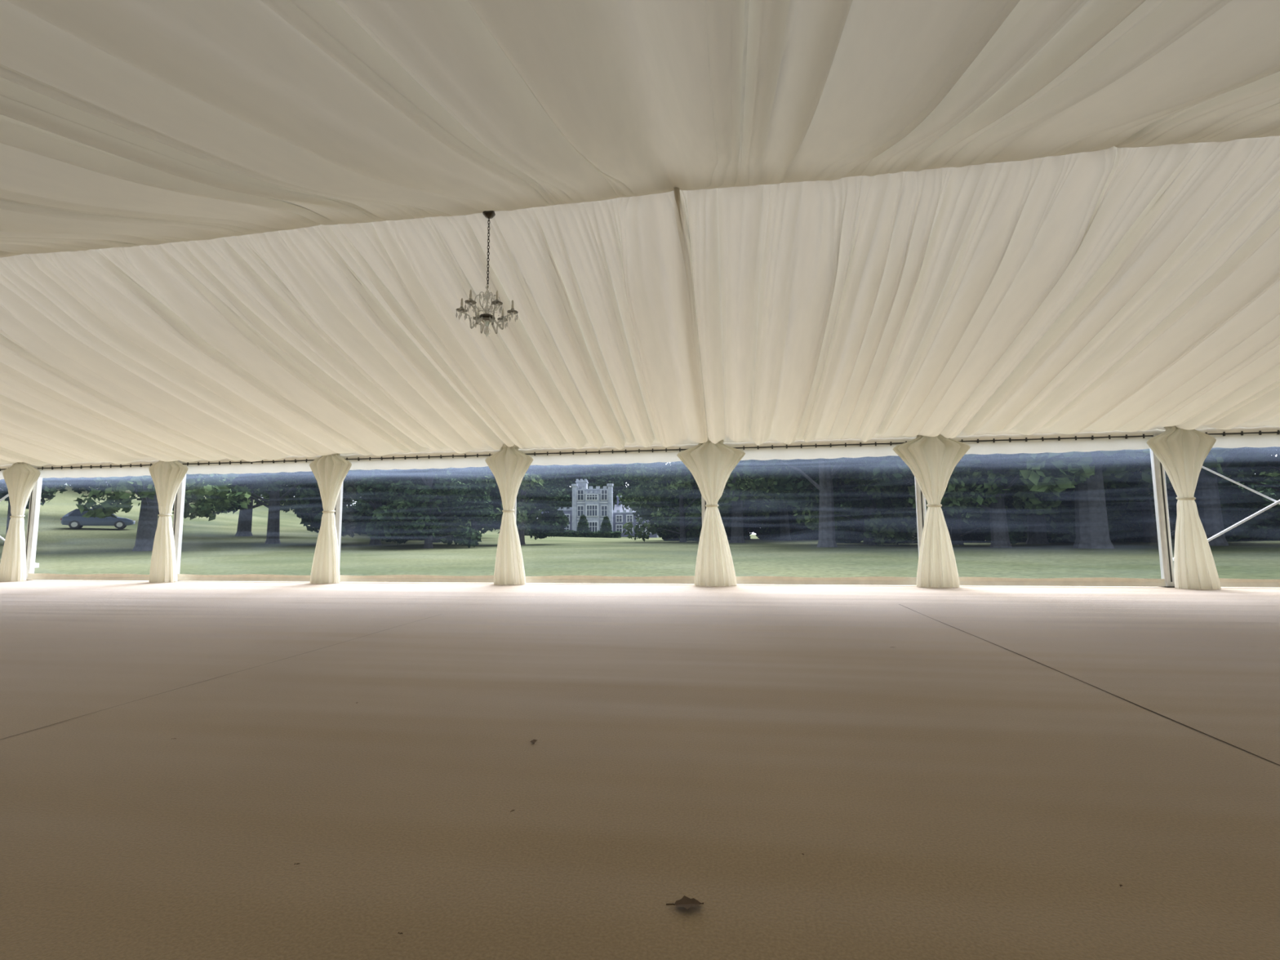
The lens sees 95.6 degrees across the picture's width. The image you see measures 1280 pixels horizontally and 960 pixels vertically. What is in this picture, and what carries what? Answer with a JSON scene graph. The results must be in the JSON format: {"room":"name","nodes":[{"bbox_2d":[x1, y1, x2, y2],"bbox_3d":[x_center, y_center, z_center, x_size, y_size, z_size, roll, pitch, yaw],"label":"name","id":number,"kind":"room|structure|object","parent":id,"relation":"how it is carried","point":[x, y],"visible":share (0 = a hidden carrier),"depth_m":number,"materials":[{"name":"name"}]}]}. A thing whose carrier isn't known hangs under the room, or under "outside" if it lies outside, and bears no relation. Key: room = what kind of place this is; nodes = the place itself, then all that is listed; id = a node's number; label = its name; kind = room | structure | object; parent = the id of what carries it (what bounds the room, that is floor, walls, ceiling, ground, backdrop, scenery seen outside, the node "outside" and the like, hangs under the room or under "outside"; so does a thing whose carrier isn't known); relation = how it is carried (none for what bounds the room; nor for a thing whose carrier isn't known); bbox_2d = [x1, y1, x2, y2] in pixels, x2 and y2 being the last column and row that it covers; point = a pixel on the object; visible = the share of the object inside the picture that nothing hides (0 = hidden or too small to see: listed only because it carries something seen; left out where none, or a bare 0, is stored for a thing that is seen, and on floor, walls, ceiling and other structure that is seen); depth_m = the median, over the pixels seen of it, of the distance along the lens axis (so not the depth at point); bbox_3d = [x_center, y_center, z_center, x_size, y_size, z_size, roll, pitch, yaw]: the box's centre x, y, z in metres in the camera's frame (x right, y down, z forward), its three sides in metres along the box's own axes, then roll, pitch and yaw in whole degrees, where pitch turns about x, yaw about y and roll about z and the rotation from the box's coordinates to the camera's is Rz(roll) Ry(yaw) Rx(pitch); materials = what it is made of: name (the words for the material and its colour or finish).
{"room":"event marquee tent","nodes":[
{"label":"event marquee tent","id":0,"kind":"room"},
{"bbox_2d":[0,0,1279,466],"bbox_3d":[-2.689,-1.470,4.763,24.000,1.485,8.890,-1,-5,9],"label":"ceiling","id":1,"kind":"structure","parent":0,"point":[248,230],"depth_m":4.47,"materials":[{"name":"fabric"}]},
{"bbox_2d":[0,462,40,581],"bbox_3d":[-10.923,0.699,10.174,0.657,2.114,0.324,-1,-5,11],"label":"curtain","id":2,"kind":"object","parent":1,"relation":"hanging from","point":[20,478],"visible":0.99,"depth_m":10.11,"materials":[{"name":"fabric"}]},
{"bbox_2d":[148,460,188,582],"bbox_3d":[-7.958,0.635,9.715,0.692,2.114,0.318,-1,-5,11],"label":"curtain","id":3,"kind":"object","parent":1,"relation":"hanging from","point":[166,477],"visible":0.92,"depth_m":9.65,"materials":[{"name":"fabric"}]},
{"bbox_2d":[309,453,351,583],"bbox_3d":[-4.968,0.572,9.268,0.720,2.114,0.340,-1,-5,9],"label":"curtain","id":4,"kind":"object","parent":1,"relation":"hanging from","point":[330,471],"visible":0.94,"depth_m":9.19,"materials":[{"name":"fabric"}]},
{"bbox_2d":[455,210,518,337],"bbox_3d":[-1.200,-1.636,4.581,0.461,1.015,0.463,-1,-5,9],"label":"chandelier","id":5,"kind":"object","parent":1,"relation":"hanging from","point":[486,319],"visible":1,"depth_m":4.54,"materials":[{"name":"metal"}]},
{"bbox_2d":[484,443,533,585],"bbox_3d":[-2.000,0.508,8.809,0.758,2.114,0.331,-1,-5,3],"label":"curtain","id":6,"kind":"object","parent":1,"relation":"hanging from","point":[508,466],"visible":0.99,"depth_m":8.73,"materials":[{"name":"fabric"}]},
{"bbox_2d":[676,437,745,586],"bbox_3d":[1.034,0.444,8.345,0.989,2.114,0.333,-2,-5,12],"label":"curtain","id":7,"kind":"object","parent":1,"relation":"hanging from","point":[711,465],"visible":0.98,"depth_m":8.27,"materials":[{"name":"fabric"}]},
{"bbox_2d":[892,434,970,587],"bbox_3d":[4.001,0.380,7.883,1.006,2.114,0.321,-2,-5,13],"label":"curtain","id":8,"kind":"object","parent":1,"relation":"hanging from","point":[932,460],"visible":0.96,"depth_m":7.82,"materials":[{"name":"fabric"}]},
{"bbox_2d":[1146,425,1221,589],"bbox_3d":[6.996,0.317,7.436,0.778,2.114,0.329,-2,-5,12],"label":"curtain","id":9,"kind":"object","parent":1,"relation":"hanging from","point":[1182,454],"visible":0.96,"depth_m":7.37,"materials":[{"name":"fabric"}]},
{"bbox_2d":[0,579,1279,959],"bbox_3d":[-2.662,1.218,4.564,24.000,0.060,8.990,-1,-5,9],"label":"floor","id":10,"kind":"structure","parent":0,"point":[944,792],"depth_m":1.80,"materials":[{"name":"carpet"}]},
{"bbox_2d":[25,466,42,580],"bbox_3d":[-10.885,0.773,10.397,0.180,2.020,0.200,-1,-5,9],"label":"post","id":11,"kind":"object","parent":10,"relation":"on","point":[35,495],"visible":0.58,"depth_m":10.37,"materials":[{"name":"metal"}]},
{"bbox_2d":[173,462,186,581],"bbox_3d":[-7.920,0.709,9.943,0.180,2.020,0.200,-1,-5,9],"label":"post","id":12,"kind":"object","parent":10,"relation":"on","point":[179,507],"visible":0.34,"depth_m":9.92,"materials":[{"name":"metal"}]},
{"bbox_2d":[334,480,343,582],"bbox_3d":[-4.955,0.646,9.489,0.180,2.020,0.200,-1,-5,9],"label":"post","id":13,"kind":"object","parent":10,"relation":"on","point":[338,513],"visible":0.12,"depth_m":9.46,"materials":[{"name":"metal"}]},
{"bbox_2d":[513,497,516,519],"bbox_3d":[-1.991,0.583,9.034,0.180,2.020,0.200,-1,-5,9],"label":"post","id":14,"kind":"object","parent":10,"relation":"on","point":[515,505],"visible":0.04,"depth_m":9.02,"materials":[{"name":"metal"}]},
{"bbox_2d":[0,604,1279,765],"bbox_3d":[0.018,1.045,3.255,4.414,0.001,6.200,-1,-5,9],"label":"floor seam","id":15,"kind":"structure","parent":10,"relation":"on","point":[900,604],"depth_m":2.55,"materials":[{"name":"carpet"}]},
{"bbox_2d":[666,895,703,909],"bbox_3d":[0.090,0.845,1.160,0.064,0.008,0.045,-4,-6,32],"label":"dry leaf","id":16,"kind":"object","parent":10,"relation":"on","point":[686,902],"visible":1,"depth_m":1.16,"materials":[{"name":"brown plant"}]},
{"bbox_2d":[701,495,706,524],"bbox_3d":[0.974,0.519,8.580,0.180,2.020,0.200,-1,-5,9],"label":"post","id":17,"kind":"object","parent":10,"relation":"on","point":[703,500],"visible":0.06,"depth_m":8.55,"materials":[{"name":"metal"}]},
{"bbox_2d":[914,476,926,556],"bbox_3d":[3.939,0.456,8.126,0.180,2.020,0.200,-1,-5,9],"label":"post","id":18,"kind":"object","parent":10,"relation":"on","point":[921,510],"visible":0.19,"depth_m":8.09,"materials":[{"name":"metal"}]},
{"bbox_2d":[1149,433,1174,587],"bbox_3d":[6.904,0.392,7.672,0.180,2.020,0.200,-1,-5,9],"label":"post","id":19,"kind":"object","parent":10,"relation":"on","point":[1161,503],"visible":0.77,"depth_m":7.63,"materials":[{"name":"metal"}]},
{"bbox_2d":[1173,466,1279,560],"bbox_3d":[8.409,0.285,7.603,2.900,1.780,0.104,-1,-5,9],"label":"brace","id":20,"kind":"object","parent":19,"relation":"attached to","point":[1276,502],"visible":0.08,"depth_m":7.65,"materials":[{"name":"metal"}]},
{"bbox_2d":[0,426,1279,586],"bbox_3d":[-1.992,0.521,9.035,24.000,2.118,0.130,-1,-5,9],"label":"wall","id":21,"kind":"structure","parent":0,"point":[1264,436],"depth_m":8.58,"materials":[{"name":"white plastic"}]},
{"bbox_2d":[673,187,680,208],"bbox_3d":[0.617,-1.364,6.509,0.068,1.366,4.414,-1,-5,9],"label":"trim","id":22,"kind":"structure","parent":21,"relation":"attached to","point":[677,191],"depth_m":4.45,"materials":[{"name":"fabric"}]},
{"label":"outside","id":23,"kind":"structure","parent":0,"visible":0},
{"bbox_2d":[0,485,1279,587],"bbox_3d":[12.229,9.912,144.529,420.000,8.481,350.000,-1,-5,9],"label":"lawn","id":24,"kind":"structure","parent":23,"point":[212,547],"depth_m":21.64,"materials":[{"name":"green plant"}]},
{"bbox_2d":[2,480,68,499],"bbox_3d":[-45.219,-3.388,37.432,11.984,14.949,10.036,2,-6,-21],"label":"oak tree","id":25,"kind":"object","parent":24,"relation":"on","point":[62,489],"visible":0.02,"depth_m":41.65,"materials":[{"name":"green plant"}]},
{"bbox_2d":[0,477,119,544],"bbox_3d":[-37.751,-2.322,35.228,10.002,12.922,10.489,1,-5,-13],"label":"oak tree","id":26,"kind":"object","parent":24,"relation":"on","point":[77,483],"visible":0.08,"depth_m":35.90,"materials":[{"name":"green plant"}]},
{"bbox_2d":[60,508,135,528],"bbox_3d":[-44.601,3.197,47.886,4.380,1.645,1.860,4,-7,-37],"label":"car","id":27,"kind":"object","parent":24,"relation":"on","point":[74,519],"visible":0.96,"depth_m":46.93,"materials":[{"name":"blue paint"}]},
{"bbox_2d":[106,475,159,523],"bbox_3d":[-49.712,-3.230,60.727,12.502,16.153,13.111,-3,-6,29],"label":"oak tree","id":28,"kind":"object","parent":24,"relation":"on","point":[130,477],"visible":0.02,"depth_m":56.77,"materials":[{"name":"green plant"}]},
{"bbox_2d":[66,473,252,551],"bbox_3d":[-25.652,-3.089,30.459,9.409,14.014,11.235,3,-6,-33],"label":"oak tree","id":29,"kind":"object","parent":24,"relation":"on","point":[217,494],"visible":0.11,"depth_m":29.27,"materials":[{"name":"green plant"}]},
{"bbox_2d":[204,475,311,536],"bbox_3d":[-34.125,-3.712,50.789,11.918,17.752,14.231,0,-5,-5],"label":"oak tree","id":30,"kind":"object","parent":24,"relation":"on","point":[245,518],"visible":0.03,"depth_m":49.55,"materials":[{"name":"green plant"}]},
{"bbox_2d":[204,471,350,543],"bbox_3d":[-25.345,-2.170,40.592,11.144,13.730,10.627,-2,-5,15],"label":"oak tree","id":31,"kind":"object","parent":24,"relation":"on","point":[277,480],"visible":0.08,"depth_m":39.55,"materials":[{"name":"green plant"}]},
{"bbox_2d":[302,483,358,507],"bbox_3d":[-65.908,-2.930,127.085,16.714,20.220,16.889,-1,-5,6],"label":"tree","id":32,"kind":"object","parent":24,"relation":"on","point":[350,499],"visible":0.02,"depth_m":131.05,"materials":[{"name":"green plant"}]},
{"bbox_2d":[353,500,367,533],"bbox_3d":[-31.418,4.237,71.383,9.750,5.391,8.668,3,-6,-30],"label":"shrub","id":33,"kind":"object","parent":24,"relation":"on","point":[361,510],"visible":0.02,"depth_m":68.44,"materials":[{"name":"green plant"}]},
{"bbox_2d":[360,506,369,534],"bbox_3d":[-28.017,4.011,66.842,8.667,5.391,9.750,-5,-7,39],"label":"shrub","id":34,"kind":"object","parent":24,"relation":"on","point":[362,525],"visible":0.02,"depth_m":63.95,"materials":[{"name":"green plant"}]},
{"bbox_2d":[292,468,443,546],"bbox_3d":[-18.705,-0.975,41.027,9.855,11.709,9.427,2,-6,-27],"label":"yew tree","id":35,"kind":"object","parent":24,"relation":"on","point":[309,501],"visible":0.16,"depth_m":38.11,"materials":[{"name":"green plant"}]},
{"bbox_2d":[353,468,493,542],"bbox_3d":[-17.244,-2.838,49.308,13.683,16.850,14.217,-2,-6,19],"label":"yew tree","id":36,"kind":"object","parent":24,"relation":"on","point":[384,503],"visible":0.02,"depth_m":44.63,"materials":[{"name":"green plant"}]},
{"bbox_2d":[354,466,497,548],"bbox_3d":[-13.173,0.072,36.059,7.070,8.781,7.391,-3,-6,27],"label":"yew tree","id":37,"kind":"object","parent":24,"relation":"on","point":[405,520],"visible":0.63,"depth_m":34.41,"materials":[{"name":"green plant"}]},
{"bbox_2d":[355,477,520,524],"bbox_3d":[-20.726,-3.443,62.157,17.060,20.220,16.419,1,-6,-16],"label":"tree","id":38,"kind":"object","parent":24,"relation":"on","point":[371,509],"visible":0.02,"depth_m":58.34,"materials":[{"name":"green plant"}]},
{"bbox_2d":[386,465,546,546],"bbox_3d":[-12.429,-1.552,42.880,11.212,13.245,10.555,-2,-5,16],"label":"yew tree","id":39,"kind":"object","parent":24,"relation":"on","point":[451,525],"visible":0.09,"depth_m":41.29,"materials":[{"name":"green plant"}]},
{"bbox_2d":[477,502,497,533],"bbox_3d":[-24.747,-2.690,73.371,17.060,20.220,16.419,-1,-5,2],"label":"tree","id":40,"kind":"object","parent":24,"relation":"on","point":[486,527],"visible":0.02,"depth_m":71.72,"materials":[{"name":"green plant"}]},
{"bbox_2d":[479,465,569,544],"bbox_3d":[-9.023,1.030,45.108,7.096,8.430,6.788,1,-5,-11],"label":"yew tree","id":41,"kind":"object","parent":24,"relation":"on","point":[553,522],"visible":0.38,"depth_m":44.09,"materials":[{"name":"green plant"}]},
{"bbox_2d":[519,465,578,529],"bbox_3d":[-25.183,1.235,168.458,23.679,28.645,23.926,-1,-5,4],"label":"tree","id":42,"kind":"object","parent":24,"relation":"on","point":[550,467],"visible":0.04,"depth_m":163.55,"materials":[{"name":"green plant"}]},
{"bbox_2d":[524,529,622,537],"bbox_3d":[-12.876,9.638,104.224,19.117,2.286,4.427,-1,-5,9],"label":"hedge","id":43,"kind":"object","parent":24,"relation":"on","point":[569,533],"visible":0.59,"depth_m":103.86,"materials":[{"name":"green plant"}]},
{"bbox_2d":[542,464,614,509],"bbox_3d":[-18.302,1.165,162.012,23.926,28.645,23.679,1,-6,-17],"label":"tree","id":44,"kind":"object","parent":24,"relation":"on","point":[568,472],"visible":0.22,"depth_m":154.47,"materials":[{"name":"green plant"}]},
{"bbox_2d":[576,514,590,531],"bbox_3d":[-10.774,8.631,109.565,2.942,4.354,2.819,-1,-5,9],"label":"topiary bush","id":45,"kind":"object","parent":24,"relation":"on","point":[583,523],"visible":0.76,"depth_m":109.08,"materials":[{"name":"green plant"}]},
{"bbox_2d":[538,479,658,537],"bbox_3d":[-9.265,6.591,130.792,26.550,13.200,10.350,0,-5,0],"label":"manor house","id":46,"kind":"structure","parent":24,"relation":"on","point":[596,504],"depth_m":126.85,"materials":[{"name":"stone"}]},
{"bbox_2d":[564,463,642,510],"bbox_3d":[-10.029,1.226,158.856,23.679,28.645,23.926,3,-7,-36],"label":"tree","id":47,"kind":"object","parent":24,"relation":"on","point":[606,469],"visible":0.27,"depth_m":153.75,"materials":[{"name":"green plant"}]},
{"bbox_2d":[600,515,612,532],"bbox_3d":[-6.456,8.818,109.610,2.828,4.194,2.802,-1,-5,9],"label":"topiary bush","id":48,"kind":"object","parent":24,"relation":"on","point":[606,526],"visible":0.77,"depth_m":109.08,"materials":[{"name":"green plant"}]},
{"bbox_2d":[600,462,667,506],"bbox_3d":[-0.875,1.939,164.257,23.679,28.645,23.926,1,-5,-14],"label":"tree","id":49,"kind":"object","parent":24,"relation":"on","point":[624,464],"visible":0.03,"depth_m":156.37,"materials":[{"name":"green plant"}]},
{"bbox_2d":[628,462,675,489],"bbox_3d":[6.675,2.294,166.098,23.678,28.645,23.926,-3,-6,28],"label":"tree","id":50,"kind":"object","parent":24,"relation":"on","point":[668,464],"visible":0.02,"depth_m":159.69,"materials":[{"name":"green plant"}]},
{"bbox_2d":[617,461,731,542],"bbox_3d":[3.654,-0.854,55.503,11.215,14.073,11.913,-1,-5,9],"label":"yew tree","id":51,"kind":"object","parent":24,"relation":"on","point":[664,485],"visible":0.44,"depth_m":54.40,"materials":[{"name":"green plant"}]},
{"bbox_2d":[650,463,700,536],"bbox_3d":[8.057,-1.751,73.672,16.018,19.378,16.185,1,-5,-15],"label":"tree","id":52,"kind":"object","parent":24,"relation":"on","point":[673,500],"visible":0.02,"depth_m":69.80,"materials":[{"name":"green plant"}]},
{"bbox_2d":[652,494,731,540],"bbox_3d":[7.352,4.576,69.721,10.834,5.990,9.630,-3,-6,26],"label":"shrub","id":53,"kind":"object","parent":24,"relation":"on","point":[670,537],"visible":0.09,"depth_m":68.64,"materials":[{"name":"green plant"}]},
{"bbox_2d":[673,464,804,542],"bbox_3d":[8.031,-3.566,50.996,12.545,18.686,14.980,0,-5,0],"label":"oak tree","id":54,"kind":"object","parent":24,"relation":"on","point":[740,500],"visible":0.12,"depth_m":49.24,"materials":[{"name":"green plant"}]},
{"bbox_2d":[725,502,770,540],"bbox_3d":[13.014,4.593,70.716,9.631,5.990,10.834,5,-7,-44],"label":"shrub","id":55,"kind":"object","parent":24,"relation":"on","point":[746,519],"visible":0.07,"depth_m":67.66,"materials":[{"name":"green plant"}]},
{"bbox_2d":[751,498,818,540],"bbox_3d":[17.537,4.176,66.855,9.630,5.990,10.834,-1,-5,11],"label":"shrub","id":56,"kind":"object","parent":24,"relation":"on","point":[771,530],"visible":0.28,"depth_m":63.28,"materials":[{"name":"green plant"}]},
{"bbox_2d":[729,474,847,540],"bbox_3d":[14.565,-2.272,60.362,13.752,17.768,14.422,-5,-7,39],"label":"oak tree","id":57,"kind":"object","parent":24,"relation":"on","point":[784,514],"visible":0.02,"depth_m":59.32,"materials":[{"name":"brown plant"}]},
{"bbox_2d":[743,487,858,537],"bbox_3d":[17.299,-3.180,67.605,17.465,20.910,17.284,2,-6,-20],"label":"tree","id":58,"kind":"object","parent":24,"relation":"on","point":[753,526],"visible":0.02,"depth_m":71.24,"materials":[{"name":"green plant"}]},
{"bbox_2d":[732,455,914,547],"bbox_3d":[10.773,-3.913,33.557,12.502,16.153,13.111,-3,-6,28],"label":"oak tree","id":59,"kind":"object","parent":24,"relation":"on","point":[825,485],"visible":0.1,"depth_m":32.83,"materials":[{"name":"green plant"}]},
{"bbox_2d":[801,494,848,539],"bbox_3d":[23.065,4.071,66.250,10.834,5.990,9.630,1,-6,-17],"label":"shrub","id":60,"kind":"object","parent":24,"relation":"on","point":[839,500],"visible":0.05,"depth_m":64.53,"materials":[{"name":"green plant"}]},
{"bbox_2d":[780,459,883,544],"bbox_3d":[16.298,-3.092,42.538,13.111,16.153,12.502,2,-6,-21],"label":"oak tree","id":61,"kind":"object","parent":24,"relation":"on","point":[864,503],"visible":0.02,"depth_m":39.38,"materials":[{"name":"green plant"}]},
{"bbox_2d":[835,492,917,543],"bbox_3d":[19.337,2.980,47.462,7.704,4.792,8.667,4,-7,-38],"label":"shrub","id":62,"kind":"object","parent":24,"relation":"on","point":[845,534],"visible":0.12,"depth_m":46.41,"materials":[{"name":"green plant"}]},
{"bbox_2d":[793,455,968,546],"bbox_3d":[15.842,-1.994,39.264,10.555,13.245,11.212,1,-6,-20],"label":"yew tree","id":63,"kind":"object","parent":24,"relation":"on","point":[876,526],"visible":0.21,"depth_m":36.16,"materials":[{"name":"green plant"}]},
{"bbox_2d":[913,511,990,542],"bbox_3d":[24.172,2.992,48.086,8.667,4.792,7.704,-1,-5,10],"label":"shrub","id":64,"kind":"object","parent":24,"relation":"on","point":[974,536],"visible":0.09,"depth_m":45.62,"materials":[{"name":"green plant"}]},
{"bbox_2d":[874,453,1054,545],"bbox_3d":[20.300,-1.298,38.145,9.855,11.709,9.427,0,-5,0],"label":"yew tree","id":65,"kind":"object","parent":24,"relation":"on","point":[1015,529],"visible":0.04,"depth_m":35.96,"materials":[{"name":"green plant"}]},
{"bbox_2d":[949,507,1026,542],"bbox_3d":[28.637,2.756,46.008,8.667,4.792,7.704,4,-7,-42],"label":"shrub","id":66,"kind":"object","parent":24,"relation":"on","point":[981,518],"visible":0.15,"depth_m":43.83,"materials":[{"name":"green plant"}]},
{"bbox_2d":[899,452,1079,547],"bbox_3d":[18.282,-3.301,29.956,9.409,14.014,11.235,-6,-7,44],"label":"oak tree","id":67,"kind":"object","parent":24,"relation":"on","point":[991,478],"visible":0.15,"depth_m":29.25,"materials":[{"name":"green plant"}]},
{"bbox_2d":[975,453,1150,543],"bbox_3d":[26.622,-4.756,39.350,14.980,18.686,12.545,0,-5,-7],"label":"oak tree","id":68,"kind":"object","parent":24,"relation":"on","point":[1036,523],"visible":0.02,"depth_m":37.80,"materials":[{"name":"green plant"}]},
{"bbox_2d":[960,475,1172,542],"bbox_3d":[29.647,-3.467,42.129,13.194,16.557,14.015,-3,-6,22],"label":"yew tree","id":69,"kind":"object","parent":24,"relation":"on","point":[1060,522],"visible":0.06,"depth_m":39.03,"materials":[{"name":"green plant"}]},
{"bbox_2d":[1048,493,1143,542],"bbox_3d":[32.642,2.402,42.742,8.667,4.792,7.704,3,-6,-35],"label":"shrub","id":70,"kind":"object","parent":24,"relation":"on","point":[1122,522],"visible":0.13,"depth_m":39.62,"materials":[{"name":"green plant"}]},
{"bbox_2d":[1000,447,1239,548],"bbox_3d":[20.594,-7.110,28.386,14.427,21.489,17.227,0,-5,-4],"label":"oak tree","id":71,"kind":"object","parent":24,"relation":"on","point":[1087,477],"visible":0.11,"depth_m":26.54,"materials":[{"name":"green plant"}]},
{"bbox_2d":[1112,484,1266,542],"bbox_3d":[36.938,2.188,41.022,7.704,4.792,8.667,2,-6,-20],"label":"shrub","id":72,"kind":"object","parent":24,"relation":"on","point":[1234,537],"visible":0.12,"depth_m":39.63,"materials":[{"name":"green plant"}]},
{"bbox_2d":[1099,446,1279,546],"bbox_3d":[29.593,-4.338,30.652,12.502,16.153,13.111,-1,-5,9],"label":"oak tree","id":73,"kind":"object","parent":24,"relation":"on","point":[1209,502],"visible":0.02,"depth_m":29.92,"materials":[{"name":"green plant"}]},
{"bbox_2d":[1126,448,1279,542],"bbox_3d":[33.425,-3.995,38.613,14.217,16.850,13.683,1,-5,-14],"label":"yew tree","id":74,"kind":"object","parent":24,"relation":"on","point":[1233,512],"visible":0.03,"depth_m":34.04,"materials":[{"name":"green plant"}]},
{"bbox_2d":[1165,446,1279,490],"bbox_3d":[35.208,-4.398,30.034,13.506,16.008,12.998,-5,-7,38],"label":"yew tree","id":75,"kind":"object","parent":24,"relation":"on","point":[1249,457],"visible":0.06,"depth_m":29.09,"materials":[{"name":"green plant"}]},
{"bbox_2d":[1170,478,1279,541],"bbox_3d":[42.001,2.223,41.887,7.704,4.792,8.667,-3,-6,27],"label":"shrub","id":76,"kind":"object","parent":24,"relation":"on","point":[1264,531],"visible":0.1,"depth_m":39.32,"materials":[{"name":"green plant"}]},
{"bbox_2d":[1221,469,1243,476],"bbox_3d":[48.026,-4.457,56.218,17.756,21.045,17.089,-2,-5,16],"label":"tree","id":77,"kind":"object","parent":24,"relation":"on","point":[1227,472],"visible":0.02,"depth_m":47.71,"materials":[{"name":"green plant"}]},
{"bbox_2d":[1229,475,1268,485],"bbox_3d":[53.471,2.562,51.753,10.834,5.990,9.631,-5,-7,38],"label":"shrub","id":78,"kind":"object","parent":24,"relation":"on","point":[1237,477],"visible":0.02,"depth_m":50.87,"materials":[{"name":"green plant"}]},
{"bbox_2d":[1221,453,1279,482],"bbox_3d":[53.178,-3.631,58.568,16.695,19.722,15.717,0,-5,-3],"label":"tree","id":79,"kind":"object","parent":24,"relation":"on","point":[1243,474],"visible":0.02,"depth_m":51.39,"materials":[{"name":"green plant"}]},
{"bbox_2d":[1240,479,1279,540],"bbox_3d":[46.755,2.236,42.323,7.704,4.792,8.667,0,-5,-9],"label":"shrub","id":80,"kind":"object","parent":24,"relation":"on","point":[1274,482],"visible":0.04,"depth_m":42.05,"materials":[{"name":"green plant"}]},
{"bbox_2d":[1249,453,1276,479],"bbox_3d":[58.931,-2.824,61.502,14.991,18.461,15.576,-3,-6,26],"label":"tree","id":81,"kind":"object","parent":24,"relation":"on","point":[1258,476],"visible":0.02,"depth_m":55.18,"materials":[{"name":"green plant"}]},
{"bbox_2d":[1264,470,1279,479],"bbox_3d":[61.880,-3.504,48.639,13.854,17.384,14.716,-5,-7,38],"label":"tree","id":82,"kind":"object","parent":24,"relation":"on","point":[1275,474],"visible":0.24,"depth_m":50.48,"materials":[{"name":"green plant"}]},
{"bbox_3d":[-13.850,0.836,10.851,0.180,2.020,0.200,-1,-5,9],"label":"post","id":83,"kind":"object","parent":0,"visible":0},
{"bbox_2d":[0,493,39,568],"bbox_3d":[-12.345,0.729,10.782,2.900,1.780,0.104,-1,-5,9],"label":"brace","id":84,"kind":"object","parent":83,"relation":"attached to","point":[37,565],"visible":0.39,"depth_m":10.69,"materials":[{"name":"metal"}]}
]}

